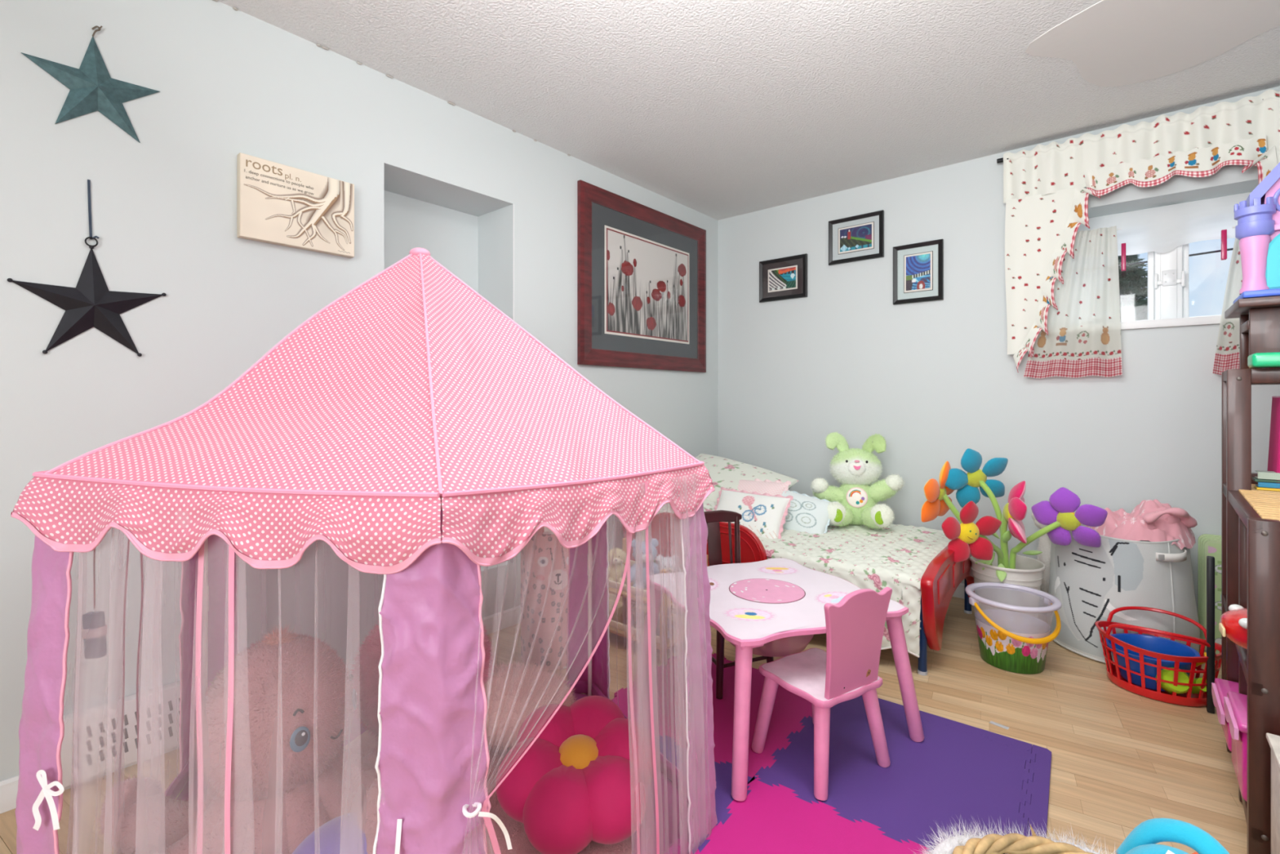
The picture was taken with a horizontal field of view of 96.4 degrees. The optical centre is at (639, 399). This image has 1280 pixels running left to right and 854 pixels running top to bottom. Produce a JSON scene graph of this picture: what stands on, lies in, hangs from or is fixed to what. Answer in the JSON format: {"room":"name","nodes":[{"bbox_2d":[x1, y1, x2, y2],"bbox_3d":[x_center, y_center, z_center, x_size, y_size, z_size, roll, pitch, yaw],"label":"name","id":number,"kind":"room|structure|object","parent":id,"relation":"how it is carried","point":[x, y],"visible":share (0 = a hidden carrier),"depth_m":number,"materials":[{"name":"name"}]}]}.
{"room":"children's room","nodes":[
{"label":"children's room","id":0,"kind":"room"},
{"bbox_2d":[0,0,718,781],"bbox_3d":[-1.350,-0.110,2.220,0.345,2.420,6.233,0,0,40],"label":"wall","id":1,"kind":"structure","parent":0,"point":[430,173],"depth_m":1.86,"materials":[{"name":"white paint"}]},
{"bbox_2d":[7,179,166,356],"bbox_3d":[-1.580,-0.382,1.655,0.036,0.510,0.334,0,0,40],"label":"star","id":2,"kind":"object","parent":1,"relation":"attached to","point":[90,304],"visible":1,"depth_m":1.65,"materials":[{"name":"black metal"}]},
{"bbox_2d":[21,26,159,142],"bbox_3d":[-1.576,-0.933,1.659,0.035,0.320,0.294,0,0,40],"label":"star","id":3,"kind":"object","parent":1,"relation":"attached to","point":[91,86],"visible":1,"depth_m":1.66,"materials":[{"name":"teal metal"}]},
{"bbox_2d":[60,680,180,786],"bbox_3d":[-1.529,0.985,1.708,0.043,0.190,0.360,0,0,40],"label":"air vent","id":4,"kind":"object","parent":1,"relation":"in","point":[91,744],"visible":0.73,"depth_m":1.68,"materials":[{"name":"white metal"}]},
{"bbox_2d":[236,152,354,257],"bbox_3d":[-1.230,-0.688,2.069,0.033,0.280,0.374,0,0,40],"label":"print","id":5,"kind":"object","parent":1,"relation":"attached to","point":[277,203],"visible":1,"depth_m":2.04,"materials":[{"name":"beige"}]},
{"bbox_2d":[0,561,657,813],"bbox_3d":[-1.326,1.060,1.970,0.014,0.080,5.882,0,0,40],"label":"baseboard","id":6,"kind":"structure","parent":1,"relation":"attached to","point":[495,622],"depth_m":1.76,"materials":[{"name":"white paint"}]},
{"bbox_2d":[512,204,514,566],"bbox_3d":[-0.620,-0.070,2.809,0.004,1.780,0.004,0,0,40],"label":"trim","id":7,"kind":"structure","parent":1,"relation":"attached to","point":[513,204],"depth_m":2.81,"materials":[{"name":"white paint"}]},
{"bbox_2d":[577,179,706,372],"bbox_3d":[0.065,-0.696,3.592,0.030,1.005,1.223,0,0,40],"label":"framed print","id":8,"kind":"object","parent":1,"relation":"attached to","point":[642,268],"visible":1,"depth_m":3.48,"materials":[{"name":"red wood"}]},
{"bbox_2d":[607,229,688,341],"bbox_3d":[0.069,-0.689,3.593,0.001,0.578,0.790,0,0,40],"label":"picture","id":9,"kind":"object","parent":8,"relation":"attached to","point":[647,283],"depth_m":3.56},
{"bbox_2d":[0,568,1247,853],"bbox_3d":[-0.094,1.133,0.922,3.450,0.065,6.083,0,0,40],"label":"floor","id":10,"kind":"structure","parent":0,"point":[1122,758],"depth_m":1.87,"materials":[{"name":"brown wood"}]},
{"bbox_2d":[10,247,717,853],"bbox_3d":[-0.609,0.337,1.553,1.417,1.520,1.497,0,0,40],"label":"tent","id":11,"kind":"object","parent":10,"relation":"on","point":[410,427],"visible":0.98,"depth_m":1.05,"materials":[{"name":"pink fabric"}]},
{"bbox_2d":[81,548,107,658],"bbox_3d":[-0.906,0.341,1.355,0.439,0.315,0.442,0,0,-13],"label":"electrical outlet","id":12,"kind":"object","parent":11,"relation":"hanging from","point":[94,631],"visible":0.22,"depth_m":1.10,"materials":[{"name":"white plastic"}]},
{"bbox_2d":[94,622,378,853],"bbox_3d":[-0.872,0.802,1.253,0.783,0.555,0.704,0,0,-5],"label":"octopus","id":13,"kind":"object","parent":11,"relation":"in","point":[292,774],"visible":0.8,"depth_m":1.26,"materials":[{"name":"fabric"}]},
{"bbox_2d":[344,728,634,853],"bbox_3d":[-0.515,1.080,1.462,1.061,0.075,1.056,0,0,25],"label":"rug","id":14,"kind":"object","parent":11,"relation":"on","point":[363,743],"visible":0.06,"depth_m":1.43,"materials":[{"name":"fabric"}]},
{"bbox_2d":[292,811,368,853],"bbox_3d":[-0.616,0.985,1.180,0.249,0.186,0.246,0,0,40],"label":"cushion","id":15,"kind":"object","parent":14,"relation":"on","point":[340,834],"visible":0.62,"depth_m":1.17,"materials":[{"name":"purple fabric"}]},
{"bbox_2d":[349,620,496,741],"bbox_3d":[-0.673,0.850,1.794,0.305,0.430,0.406,0,0,40],"label":"cushion","id":16,"kind":"object","parent":14,"relation":"on","point":[366,674],"visible":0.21,"depth_m":1.69,"materials":[{"name":"fabric"}]},
{"bbox_2d":[483,660,577,754],"bbox_3d":[-0.401,0.975,1.836,0.406,0.222,0.386,0,0,40],"label":"fluffy cushion","id":17,"kind":"object","parent":14,"relation":"on","point":[513,691],"visible":0.46,"depth_m":1.77,"materials":[{"name":"fabric"}]},
{"bbox_2d":[495,695,657,853],"bbox_3d":[-0.159,0.960,1.494,0.390,0.238,0.413,0,0,14],"label":"cushion","id":18,"kind":"object","parent":14,"relation":"on","point":[574,787],"visible":0.98,"depth_m":1.40,"materials":[{"name":"fabric"}]},
{"bbox_2d":[520,526,568,670],"bbox_3d":[-0.368,0.782,2.461,0.299,0.629,0.296,0,0,36],"label":"basket","id":19,"kind":"object","parent":10,"relation":"on","point":[544,559],"visible":0.57,"depth_m":2.33,"materials":[{"name":"fabric"}]},
{"bbox_2d":[608,537,707,666],"bbox_3d":[0.012,0.900,2.629,0.504,0.400,0.324,0,0,40],"label":"rack","id":20,"kind":"object","parent":10,"relation":"on","point":[662,642],"visible":0.27,"depth_m":2.49,"materials":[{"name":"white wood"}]},
{"bbox_2d":[608,547,627,586],"bbox_3d":[-0.112,0.777,2.658,0.144,0.177,0.134,0,0,-3],"label":"teddy bear","id":21,"kind":"object","parent":20,"relation":"on","point":[615,572],"visible":0.64,"depth_m":2.65},
{"bbox_2d":[619,596,644,629],"bbox_3d":[-0.035,0.963,2.601,0.120,0.157,0.118,0,0,40],"label":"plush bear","id":22,"kind":"object","parent":20,"relation":"on","point":[637,614],"visible":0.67,"depth_m":2.60},
{"bbox_2d":[608,577,674,607],"bbox_3d":[0.012,0.865,2.629,0.460,0.012,0.270,0,0,40],"label":"shelf","id":23,"kind":"object","parent":20,"relation":"attached to","point":[611,590],"depth_m":2.51,"materials":[{"name":"brown wood"}]},
{"bbox_2d":[625,537,659,595],"bbox_3d":[0.026,0.747,2.559,0.184,0.243,0.181,0,0,40],"label":"plush bear","id":24,"kind":"object","parent":20,"relation":"on","point":[638,570],"visible":0.61,"depth_m":2.57},
{"bbox_2d":[608,605,684,649],"bbox_3d":[0.012,1.040,2.629,0.460,0.012,0.270,0,0,40],"label":"shelf","id":25,"kind":"object","parent":20,"relation":"attached to","point":[677,630],"depth_m":2.55,"materials":[{"name":"brown wood"}]},
{"bbox_2d":[655,608,673,639],"bbox_3d":[0.087,0.967,2.508,0.122,0.150,0.114,0,0,-8],"label":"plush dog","id":26,"kind":"object","parent":20,"relation":"on","point":[669,624],"visible":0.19,"depth_m":2.50},
{"bbox_2d":[655,554,679,596],"bbox_3d":[0.123,0.770,2.471,0.146,0.193,0.148,0,0,40],"label":"plush bear","id":27,"kind":"object","parent":20,"relation":"on","point":[668,563],"visible":0.35,"depth_m":2.48},
{"bbox_2d":[622,511,974,675],"bbox_3d":[0.847,0.832,3.125,1.623,0.534,1.033,0,0,40],"label":"bed","id":28,"kind":"object","parent":10,"relation":"on","point":[942,576],"visible":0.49,"depth_m":2.54,"materials":[{"name":"red plastic"}]},
{"bbox_2d":[637,498,957,657],"bbox_3d":[0.840,0.788,3.110,1.502,0.472,1.024,0,0,40],"label":"quilt","id":29,"kind":"object","parent":28,"relation":"on","point":[897,557],"visible":0.36,"depth_m":2.63,"materials":[{"name":"fabric"}]},
{"bbox_2d":[695,453,799,502],"bbox_3d":[0.529,0.523,3.514,0.752,0.319,0.475,0,0,40],"label":"pillow","id":30,"kind":"object","parent":29,"relation":"on","point":[726,473],"visible":0.47,"depth_m":3.46,"materials":[{"name":"fabric"}]},
{"bbox_2d":[714,486,793,538],"bbox_3d":[0.583,0.626,3.090,0.432,0.256,0.208,0,0,34],"label":"pillow","id":31,"kind":"object","parent":29,"relation":"on","point":[764,514],"visible":0.7,"depth_m":3.03,"materials":[{"name":"fabric"}]},
{"bbox_2d":[737,478,791,495],"bbox_3d":[0.637,0.572,3.301,0.408,0.218,0.213,0,0,35],"label":"pillow","id":32,"kind":"object","parent":29,"relation":"on","point":[773,488],"visible":0.37,"depth_m":3.27,"materials":[{"name":"fabric"}]},
{"bbox_2d":[809,431,904,528],"bbox_3d":[1.190,0.450,3.175,0.469,0.530,0.407,0,0,40],"label":"rabbit","id":33,"kind":"object","parent":29,"relation":"on","point":[856,500],"visible":0.98,"depth_m":3.16},
{"bbox_2d":[781,490,835,533],"bbox_3d":[0.869,0.631,3.164,0.408,0.281,0.171,0,0,34],"label":"pillow","id":34,"kind":"object","parent":28,"relation":"on","point":[809,514],"visible":0.56,"depth_m":3.10,"materials":[{"name":"fabric"}]},
{"bbox_2d":[611,647,1051,853],"bbox_3d":[0.366,1.094,1.656,1.305,0.011,1.305,0,0,37],"label":"play mat","id":35,"kind":"object","parent":10,"relation":"on","point":[958,770],"depth_m":1.65,"materials":[{"name":"purple"}]},
{"bbox_2d":[704,510,773,698],"bbox_3d":[0.353,0.779,2.275,0.277,0.619,0.333,0,0,-19],"label":"child chair","id":36,"kind":"object","parent":35,"relation":"on","point":[713,518],"visible":0.39,"depth_m":2.39,"materials":[{"name":"brown wood"}]},
{"bbox_2d":[635,557,924,800],"bbox_3d":[0.445,0.879,2.011,0.717,0.424,0.717,0,0,-24],"label":"table","id":37,"kind":"object","parent":35,"relation":"on","point":[771,606],"visible":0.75,"depth_m":1.85,"materials":[{"name":"pink paint"}]},
{"bbox_2d":[729,634,813,656],"bbox_3d":[0.445,0.777,2.011,0.344,0.176,0.344,0,0,40],"label":"bowl","id":38,"kind":"object","parent":37,"relation":"on","point":[784,646],"depth_m":1.87,"materials":[{"name":"pink plastic"}]},
{"bbox_2d":[648,557,905,639],"bbox_3d":[0.445,0.670,2.011,0.674,0.001,0.674,0,0,-24],"label":"tabletop","id":39,"kind":"object","parent":37,"relation":"on","point":[780,597],"depth_m":1.94,"materials":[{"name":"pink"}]},
{"bbox_2d":[751,586,892,799],"bbox_3d":[0.549,0.815,1.740,0.311,0.552,0.297,0,0,-32],"label":"child chair","id":40,"kind":"object","parent":35,"relation":"on","point":[848,668],"visible":1,"depth_m":1.65,"materials":[{"name":"pink paint"}]},
{"bbox_2d":[761,648,879,701],"bbox_3d":[0.547,0.830,1.745,0.263,0.001,0.258,0,0,-32],"label":"seat","id":41,"kind":"object","parent":40,"relation":"on","point":[803,673],"depth_m":1.71,"materials":[{"name":"pink wood"}]},
{"bbox_2d":[989,720,1008,729],"bbox_3d":[1.214,1.099,1.935,0.018,0.001,0.055,0,0,-43],"label":"scrap","id":42,"kind":"object","parent":10,"relation":"on","point":[990,722],"visible":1,"depth_m":1.93,"materials":[{"name":"white paper"}]},
{"bbox_2d":[969,551,1046,617],"bbox_3d":[1.708,0.922,2.670,0.304,0.349,0.304,0,0,40],"label":"bucket","id":43,"kind":"object","parent":10,"relation":"on","point":[1028,571],"visible":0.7,"depth_m":2.57,"materials":[{"name":"white plastic"}]},
{"bbox_2d":[920,461,992,565],"bbox_3d":[1.481,0.664,2.722,0.395,0.756,0.162,0,0,-9],"label":"flower","id":44,"kind":"object","parent":43,"relation":"in","point":[938,503],"visible":0.74,"depth_m":2.67,"materials":[{"name":"fabric"}]},
{"bbox_2d":[941,500,1003,565],"bbox_3d":[1.527,0.741,2.544,0.449,0.602,0.120,0,0,-26],"label":"flower","id":45,"kind":"object","parent":43,"relation":"in","point":[980,547],"visible":0.97,"depth_m":2.50,"materials":[{"name":"fabric"}]},
{"bbox_2d":[945,448,1008,551],"bbox_3d":[1.558,0.632,2.655,0.315,0.818,0.111,0,0,2],"label":"flower","id":46,"kind":"object","parent":43,"relation":"in","point":[966,485],"visible":0.88,"depth_m":2.63,"materials":[{"name":"fabric"}]},
{"bbox_2d":[974,530,1042,582],"bbox_3d":[1.687,0.690,2.623,0.246,0.235,0.132,0,0,-13],"label":"leaves","id":47,"kind":"object","parent":43,"relation":"in","point":[1001,575],"visible":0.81,"depth_m":2.58,"materials":[{"name":"fabric"}]},
{"bbox_2d":[1000,480,1026,568],"bbox_3d":[1.658,0.699,2.544,0.096,0.685,0.289,0,0,31],"label":"flower","id":48,"kind":"object","parent":43,"relation":"in","point":[1015,511],"visible":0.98,"depth_m":2.49,"materials":[{"name":"fabric"}]},
{"bbox_2d":[1008,487,1107,568],"bbox_3d":[1.780,0.705,2.471,0.104,0.673,0.386,0,0,-30],"label":"flower","id":49,"kind":"object","parent":43,"relation":"in","point":[1060,517],"visible":0.97,"depth_m":2.40,"materials":[{"name":"fabric"}]},
{"bbox_2d":[964,582,1062,674],"bbox_3d":[1.559,0.956,2.402,0.340,0.282,0.340,0,0,40],"label":"bucket","id":50,"kind":"object","parent":10,"relation":"on","point":[1011,641],"visible":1,"depth_m":2.33,"materials":[{"name":"white plastic"}]},
{"bbox_2d":[952,823,1095,853],"bbox_3d":[0.730,0.970,0.934,0.431,0.256,0.431,0,0,-6],"label":"wicker basket","id":51,"kind":"object","parent":10,"relation":"on","point":[1012,842],"visible":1,"depth_m":1.12,"materials":[{"name":"wicker"}]},
{"bbox_2d":[913,816,1116,853],"bbox_3d":[0.744,0.912,1.107,0.524,0.141,0.233,0,0,3],"label":"fur throw","id":52,"kind":"object","parent":51,"relation":"in","point":[947,846],"visible":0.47,"depth_m":1.15,"materials":[{"name":"fur"}]},
{"bbox_2d":[1115,817,1230,853],"bbox_3d":[0.865,0.895,0.925,0.263,0.333,0.232,0,0,40],"label":"ring","id":53,"kind":"object","parent":51,"relation":"in","point":[1143,839],"visible":1,"depth_m":0.98,"materials":[{"name":"teal plastic"}]},
{"bbox_2d":[1031,512,1051,592],"bbox_3d":[2.003,0.774,2.799,0.167,0.476,0.137,0,0,-32],"label":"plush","id":54,"kind":"object","parent":10,"relation":"on","point":[1044,544],"visible":0.2,"depth_m":2.78,"materials":[{"name":"fabric"}]},
{"bbox_2d":[1045,523,1199,662],"bbox_3d":[2.111,0.825,2.535,0.526,0.540,0.477,0,0,40],"label":"hamper","id":55,"kind":"object","parent":10,"relation":"on","point":[1089,583],"visible":0.78,"depth_m":2.37,"materials":[{"name":"fabric"}]},
{"bbox_2d":[1085,498,1197,550],"bbox_3d":[2.158,0.521,2.489,0.370,0.190,0.333,0,0,38],"label":"cloth","id":56,"kind":"object","parent":55,"relation":"in","point":[1150,520],"visible":0.83,"depth_m":2.37,"materials":[{"name":"fabric"}]},
{"bbox_2d":[1095,606,1221,706],"bbox_3d":[1.962,0.963,2.171,0.370,0.266,0.293,0,0,40],"label":"basket","id":57,"kind":"object","parent":10,"relation":"on","point":[1188,699],"visible":0.77,"depth_m":2.11,"materials":[{"name":"red plastic"}]},
{"bbox_2d":[1105,633,1199,691],"bbox_3d":[1.947,1.005,2.185,0.274,0.152,0.217,0,0,40],"label":"bucket","id":58,"kind":"object","parent":57,"relation":"in","point":[1153,643],"visible":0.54,"depth_m":2.19,"materials":[{"name":"blue plastic"}]},
{"bbox_2d":[1155,666,1189,693],"bbox_3d":[1.949,1.026,2.090,0.103,0.108,0.097,0,0,20],"label":"ball","id":59,"kind":"object","parent":57,"relation":"in","point":[1166,674],"depth_m":2.06,"materials":[{"name":"green plastic"}]},
{"bbox_2d":[1191,677,1206,693],"bbox_3d":[2.019,1.034,2.071,0.051,0.076,0.085,0,0,13],"label":"ball","id":60,"kind":"object","parent":57,"relation":"in","point":[1195,689],"depth_m":2.05,"materials":[{"name":"green plastic"}]},
{"bbox_2d":[1195,652,1206,666],"bbox_3d":[2.059,0.982,2.124,0.044,0.108,0.109,0,0,-13],"label":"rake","id":61,"kind":"object","parent":57,"relation":"in","point":[1205,653],"visible":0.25,"depth_m":2.10,"materials":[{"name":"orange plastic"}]},
{"bbox_2d":[1197,533,1221,653],"bbox_3d":[2.570,0.846,2.445,0.265,0.501,0.070,0,0,40],"label":"play mat","id":62,"kind":"object","parent":10,"relation":"on","point":[1208,544],"visible":0.09,"depth_m":2.49,"materials":[{"name":"green plastic"}]},
{"bbox_2d":[1208,542,1221,651],"bbox_3d":[2.553,0.851,2.414,0.226,0.462,0.001,0,0,40],"label":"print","id":63,"kind":"object","parent":62,"relation":"attached to","point":[1214,549],"depth_m":2.47},
{"bbox_2d":[1206,555,1214,713],"bbox_3d":[2.007,0.825,2.014,0.020,0.548,0.020,0,0,40],"label":"bar","id":64,"kind":"object","parent":10,"relation":"on","point":[1210,559],"visible":1,"depth_m":2.01,"materials":[{"name":"black metal"}]},
{"bbox_2d":[1221,368,1279,853],"bbox_3d":[1.937,0.502,1.442,0.620,1.194,0.834,0,0,42],"label":"wooden shelf unit","id":65,"kind":"object","parent":10,"relation":"on","point":[1251,516],"visible":0.76,"depth_m":1.35,"materials":[{"name":"brown wood"}]},
{"bbox_2d":[1211,677,1238,751],"bbox_3d":[1.866,0.929,1.580,0.392,0.119,0.258,0,0,40],"label":"storage box","id":66,"kind":"object","parent":65,"relation":"on","point":[1220,689],"visible":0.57,"depth_m":1.70,"materials":[{"name":"pink plastic"}]},
{"bbox_2d":[1218,604,1247,649],"bbox_3d":[1.691,0.560,1.343,0.472,0.175,0.236,0,0,40],"label":"toy car","id":67,"kind":"object","parent":65,"relation":"on","point":[1233,624],"visible":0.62,"depth_m":1.44,"materials":[{"name":"red plastic"}]},
{"bbox_2d":[1223,691,1247,801],"bbox_3d":[1.684,0.892,1.366,0.392,0.194,0.218,0,0,40],"label":"storage box","id":68,"kind":"object","parent":65,"relation":"on","point":[1235,705],"visible":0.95,"depth_m":1.45,"materials":[{"name":"pink plastic"}]},
{"bbox_2d":[1224,295,1279,368],"bbox_3d":[2.184,-0.203,1.687,0.620,0.213,0.330,0,0,40],"label":"wooden stand","id":69,"kind":"object","parent":65,"relation":"on","point":[1259,317],"visible":0.87,"depth_m":1.77,"materials":[{"name":"brown wood"}]},
{"bbox_2d":[1232,162,1279,304],"bbox_3d":[2.086,-0.616,1.705,0.453,0.609,0.220,0,0,40],"label":"castle","id":70,"kind":"object","parent":69,"relation":"on","point":[1257,229],"visible":1,"depth_m":1.76,"materials":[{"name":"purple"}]},
{"bbox_2d":[1247,351,1279,368],"bbox_3d":[2.034,-0.130,1.611,0.440,0.064,0.100,0,0,40],"label":"tray","id":71,"kind":"object","parent":65,"relation":"on","point":[1258,360],"visible":1,"depth_m":1.70,"materials":[{"name":"green plastic"}]},
{"bbox_2d":[1253,484,1279,490],"bbox_3d":[1.954,0.273,1.751,0.100,0.007,0.056,0,0,40],"label":"picture book","id":72,"kind":"object","parent":65,"relation":"on","point":[1256,487],"visible":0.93,"depth_m":1.75,"materials":[{"name":"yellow paper"}]},
{"bbox_2d":[1255,481,1279,488],"bbox_3d":[1.956,0.261,1.749,0.100,0.015,0.056,0,0,40],"label":"picture book","id":73,"kind":"object","parent":72,"relation":"on","point":[1263,484],"visible":0.82,"depth_m":1.75,"materials":[{"name":"blue paper"}]},
{"bbox_2d":[1252,477,1279,482],"bbox_3d":[1.951,0.248,1.753,0.100,0.007,0.056,0,0,40],"label":"picture book","id":74,"kind":"object","parent":73,"relation":"on","point":[1255,479],"visible":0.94,"depth_m":1.75,"materials":[{"name":"green paper"}]},
{"bbox_2d":[1254,470,1279,479],"bbox_3d":[1.956,0.233,1.749,0.100,0.021,0.056,0,0,40],"label":"picture book","id":75,"kind":"object","parent":74,"relation":"on","point":[1261,474],"visible":0.96,"depth_m":1.75,"materials":[{"name":"grey paper"}]},
{"bbox_2d":[1267,395,1279,488],"bbox_3d":[2.017,0.132,1.770,0.092,0.287,0.158,0,0,40],"label":"fabric bin","id":76,"kind":"object","parent":65,"relation":"on","point":[1273,460],"visible":0.66,"depth_m":1.79,"materials":[{"name":"pink fabric"}]},
{"bbox_2d":[1266,733,1279,853],"bbox_3d":[1.440,0.923,1.138,0.245,0.354,0.185,0,0,40],"label":"crate","id":77,"kind":"object","parent":10,"relation":"on","point":[1273,740],"visible":1,"depth_m":1.24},
{"bbox_2d":[212,0,1279,220],"bbox_3d":[0.036,-1.366,1.074,3.850,0.108,6.483,0,0,40],"label":"ceiling","id":78,"kind":"structure","parent":0,"point":[717,109],"depth_m":2.31,"materials":[{"name":"white paint"}]},
{"bbox_2d":[718,86,1279,610],"bbox_3d":[1.922,-0.110,3.292,3.250,2.420,0.340,0,0,40],"label":"wall","id":79,"kind":"structure","parent":0,"point":[938,380],"depth_m":3.23,"materials":[{"name":"white paint"}]},
{"bbox_2d":[759,253,807,302],"bbox_3d":[0.963,-0.816,3.868,0.345,0.282,0.024,0,0,40],"label":"framed picture","id":80,"kind":"object","parent":79,"relation":"attached to","point":[785,277],"visible":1,"depth_m":3.86,"materials":[{"name":"black wood"}]},
{"bbox_2d":[828,209,884,265],"bbox_3d":[1.335,-0.999,3.551,0.337,0.279,0.024,0,0,40],"label":"framed picture","id":81,"kind":"object","parent":79,"relation":"attached to","point":[859,237],"visible":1,"depth_m":3.54,"materials":[{"name":"black"}]},
{"bbox_2d":[893,239,943,304],"bbox_3d":[1.608,-0.736,3.319,0.268,0.341,0.024,0,0,40],"label":"framed picture","id":82,"kind":"object","parent":79,"relation":"attached to","point":[917,268],"visible":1,"depth_m":3.31,"materials":[{"name":"black"}]},
{"bbox_2d":[951,582,1047,615],"bbox_3d":[1.813,1.060,3.152,3.233,0.080,0.014,0,0,40],"label":"baseboard","id":83,"kind":"structure","parent":79,"relation":"attached to","point":[959,592],"depth_m":3.17,"materials":[{"name":"white paint"}]},
{"bbox_2d":[996,89,1279,372],"bbox_3d":[2.405,-0.718,2.579,1.370,1.153,0.122,0,0,40],"label":"valance curtain","id":84,"kind":"object","parent":79,"relation":"attached to","point":[1046,196],"visible":0.95,"depth_m":2.77,"materials":[{"name":"fabric"}]},
{"bbox_2d":[1088,191,1251,329],"bbox_3d":[2.471,-0.639,2.757,0.800,0.611,0.277,0,0,40],"label":"window","id":85,"kind":"structure","parent":79,"relation":"in","point":[1168,272],"depth_m":2.75,"materials":[{"name":"white plastic"}]},
{"bbox_2d":[1023,226,1122,378],"bbox_3d":[2.134,-0.467,2.835,0.389,0.717,0.047,0,0,40],"label":"curtain","id":86,"kind":"object","parent":85,"relation":"hanging from","point":[1083,339],"visible":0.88,"depth_m":2.80,"materials":[{"name":"fabric"}]},
{"bbox_2d":[1077,192,1250,255],"bbox_3d":[2.488,-0.816,2.776,0.740,0.227,0.037,0,0,40],"label":"window recess","id":87,"kind":"object","parent":85,"relation":"attached to","point":[1162,229],"visible":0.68,"depth_m":2.73,"materials":[{"name":"white paint"}]},
{"bbox_2d":[1120,243,1126,271],"bbox_3d":[2.392,-0.705,2.832,0.021,0.135,0.026,0,0,40],"label":"peg","id":88,"kind":"object","parent":87,"relation":"attached to","point":[1123,255],"visible":1,"depth_m":2.82,"materials":[{"name":"pink plastic"}]},
{"bbox_2d":[1221,229,1227,260],"bbox_3d":[2.658,-0.705,2.606,0.021,0.135,0.026,0,0,40],"label":"peg","id":89,"kind":"object","parent":87,"relation":"attached to","point":[1224,233],"visible":1,"depth_m":2.60,"materials":[{"name":"pink plastic"}]},
{"bbox_2d":[1212,226,1263,374],"bbox_3d":[2.627,-0.434,2.417,0.302,0.652,0.047,0,0,40],"label":"curtain","id":90,"kind":"object","parent":85,"relation":"hanging from","point":[1227,352],"visible":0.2,"depth_m":2.47,"materials":[{"name":"fabric"}]},
{"label":"outside","id":91,"kind":"structure","parent":0,"visible":0},
{"bbox_2d":[1118,248,1233,266],"bbox_3d":[6.236,-1.730,7.168,2.401,0.084,0.021,0,0,40],"label":"overhead wire","id":92,"kind":"object","parent":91,"point":[1229,249],"visible":0.24,"depth_m":6.82,"materials":[{"name":"black metal"}]},
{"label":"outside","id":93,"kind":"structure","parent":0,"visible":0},
{"bbox_2d":[1118,253,1147,321],"bbox_3d":[7.485,-0.620,8.736,1.461,3.440,1.448,0,0,-11],"label":"spruce tree","id":94,"kind":"object","parent":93,"point":[1131,280],"visible":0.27,"depth_m":8.59,"materials":[{"name":"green plant"}]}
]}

